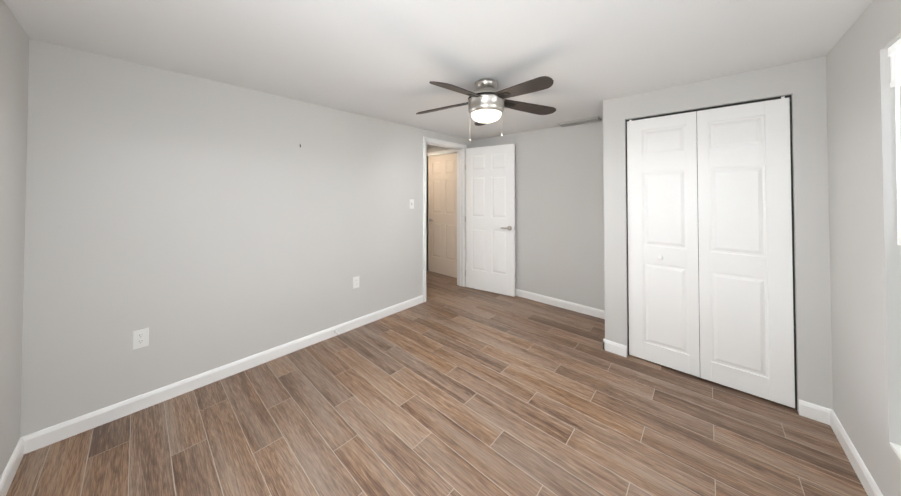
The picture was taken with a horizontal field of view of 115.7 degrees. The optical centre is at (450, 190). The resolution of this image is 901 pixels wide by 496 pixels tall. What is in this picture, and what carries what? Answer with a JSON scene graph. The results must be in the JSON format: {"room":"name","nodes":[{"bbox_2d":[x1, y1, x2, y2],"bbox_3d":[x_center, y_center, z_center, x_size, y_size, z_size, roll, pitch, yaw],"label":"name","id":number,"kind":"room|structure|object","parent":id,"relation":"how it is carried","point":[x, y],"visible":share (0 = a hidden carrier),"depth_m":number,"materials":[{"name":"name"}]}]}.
{"room":"empty bedroom","nodes":[
{"label":"empty bedroom","id":0,"kind":"room"},
{"bbox_2d":[0,0,28,477],"bbox_3d":[-1.091,0.273,0.355,3.600,2.240,0.120,-1,-1,42],"label":"wall","id":1,"kind":"structure","parent":0,"point":[14,57],"depth_m":1.37,"materials":[{"name":"grey paint"}]},
{"bbox_2d":[0,435,27,495],"bbox_3d":[-1.076,1.348,0.415,3.280,0.092,0.014,-1,-1,42],"label":"baseboard","id":2,"kind":"structure","parent":1,"relation":"attached to","point":[21,448],"depth_m":1.39,"materials":[{"name":"white wood"}]},
{"bbox_2d":[20,38,471,436],"bbox_3d":[-1.026,0.314,3.020,0.120,2.240,4.160,-1,-1,42],"label":"wall","id":3,"kind":"structure","parent":0,"point":[196,225],"depth_m":2.00,"materials":[{"name":"grey paint"}]},
{"bbox_2d":[132,328,148,349],"bbox_3d":[-2.005,0.961,1.833,0.007,0.116,0.072,-1,-1,42],"label":"electrical outlet","id":4,"kind":"object","parent":3,"relation":"attached to","point":[140,338],"visible":1,"depth_m":1.83,"materials":[{"name":"white plastic"}]},
{"bbox_2d":[28,295,422,452],"bbox_3d":[-1.313,1.381,2.586,0.014,0.092,2.857,-1,-1,42],"label":"baseboard","id":5,"kind":"structure","parent":3,"relation":"attached to","point":[34,441],"depth_m":1.98,"materials":[{"name":"white wood"}]},
{"bbox_2d":[353,276,358,288],"bbox_3d":[-0.985,0.963,2.960,0.007,0.116,0.072,-1,-1,42],"label":"electrical outlet","id":6,"kind":"object","parent":3,"relation":"attached to","point":[355,282],"visible":1,"depth_m":2.96,"materials":[{"name":"white plastic"}]},
{"bbox_2d":[409,199,413,208],"bbox_3d":[-0.478,0.172,3.525,0.017,0.116,0.072,-1,-1,42],"label":"light switch","id":7,"kind":"object","parent":3,"relation":"attached to","point":[411,203],"visible":1,"depth_m":3.52,"materials":[{"name":"white plastic"}]},
{"bbox_2d":[423,136,466,301],"bbox_3d":[-0.353,0.384,4.438,1.062,2.143,1.154,-1,-1,42],"label":"door frame","id":8,"kind":"structure","parent":3,"relation":"attached to","point":[433,140],"depth_m":4.29,"materials":[{"name":"white wood"}]},
{"bbox_2d":[6,271,867,495],"bbox_3d":[-0.848,1.481,2.841,6.600,0.100,4.160,-1,-1,42],"label":"floor","id":9,"kind":"structure","parent":0,"point":[449,387],"depth_m":1.68,"materials":[{"name":"brown wood"}]},
{"bbox_2d":[3,0,872,147],"bbox_3d":[-0.848,-0.858,2.877,6.600,0.100,4.160,-1,-1,42],"label":"ceiling","id":10,"kind":"structure","parent":0,"point":[388,60],"depth_m":1.60,"materials":[{"name":"paint"}]},
{"bbox_2d":[416,76,555,141],"bbox_3d":[0.245,-0.593,2.119,1.143,0.453,1.105,-1,-1,42],"label":"fan","id":11,"kind":"object","parent":10,"relation":"hanging from","point":[487,102],"visible":1,"depth_m":2.05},
{"bbox_2d":[558,116,601,126],"bbox_3d":[1.491,-0.790,3.283,0.440,0.024,0.153,-1,-1,42],"label":"ceiling vent","id":12,"kind":"object","parent":10,"relation":"in","point":[581,121],"visible":1,"depth_m":3.25,"materials":[{"name":"metal"}]},
{"bbox_2d":[427,119,604,310],"bbox_3d":[0.508,0.335,4.356,6.600,2.240,0.120,-1,-1,42],"label":"wall","id":13,"kind":"structure","parent":0,"point":[559,212],"depth_m":3.51,"materials":[{"name":"grey paint"}]},
{"bbox_2d":[428,153,456,277],"bbox_3d":[-0.134,0.417,4.882,0.754,2.070,0.090,-1,-1,42],"label":"hall door","id":14,"kind":"structure","parent":13,"relation":"in","point":[442,214],"depth_m":4.89,"materials":[{"name":"white wood"}]},
{"bbox_2d":[465,144,514,296],"bbox_3d":[0.552,0.405,4.050,0.767,2.070,0.146,-1,-1,33],"label":"entry door","id":15,"kind":"structure","parent":13,"relation":"in","point":[490,218],"depth_m":4.02,"materials":[{"name":"white wood"}]},
{"bbox_2d":[515,288,604,318],"bbox_3d":[1.086,1.399,3.726,2.040,0.092,0.014,-1,-1,42],"label":"baseboard","id":16,"kind":"structure","parent":13,"relation":"attached to","point":[575,307],"depth_m":3.46,"materials":[{"name":"white wood"}]},
{"bbox_2d":[603,56,832,412],"bbox_3d":[2.075,0.304,2.391,1.240,2.240,0.690,-1,-1,42],"label":"wall","id":17,"kind":"structure","parent":0,"point":[802,83],"depth_m":1.81,"materials":[{"name":"grey paint"}]},
{"bbox_2d":[603,339,618,351],"bbox_3d":[1.610,1.384,2.773,0.044,0.092,0.684,-1,-1,42],"label":"baseboard","id":18,"kind":"structure","parent":17,"relation":"attached to","point":[608,345],"depth_m":2.50,"materials":[{"name":"white wood"}]},
{"bbox_2d":[626,95,796,409],"bbox_3d":[1.874,0.399,2.141,0.936,2.035,0.064,-1,-1,42],"label":"closet door","id":19,"kind":"structure","parent":17,"relation":"in","point":[710,253],"depth_m":2.08,"materials":[{"name":"white wood"}]},
{"bbox_2d":[826,0,900,495],"bbox_3d":[1.524,0.279,0.711,0.200,2.240,3.920,-1,-1,42],"label":"wall","id":20,"kind":"structure","parent":0,"point":[865,266],"depth_m":1.31,"materials":[{"name":"grey paint"}]},
{"bbox_2d":[816,405,882,495],"bbox_3d":[1.214,1.350,0.531,0.040,0.092,3.200,-1,-1,42],"label":"baseboard","id":21,"kind":"structure","parent":20,"relation":"attached to","point":[825,415],"depth_m":1.47,"materials":[{"name":"white wood"}]},
{"bbox_2d":[888,39,900,244],"bbox_3d":[1.446,-0.195,0.723,0.074,0.808,1.190,-1,-1,42],"label":"window","id":22,"kind":"structure","parent":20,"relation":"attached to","point":[894,51],"depth_m":1.11,"materials":[{"name":"plastic"}]},
{"bbox_2d":[890,442,900,459],"bbox_3d":[1.480,1.048,0.672,0.169,0.024,1.199,-1,-1,42],"label":"window sill","id":23,"kind":"structure","parent":20,"relation":"attached to","point":[896,448],"depth_m":1.14,"materials":[{"name":"white"}]}
]}

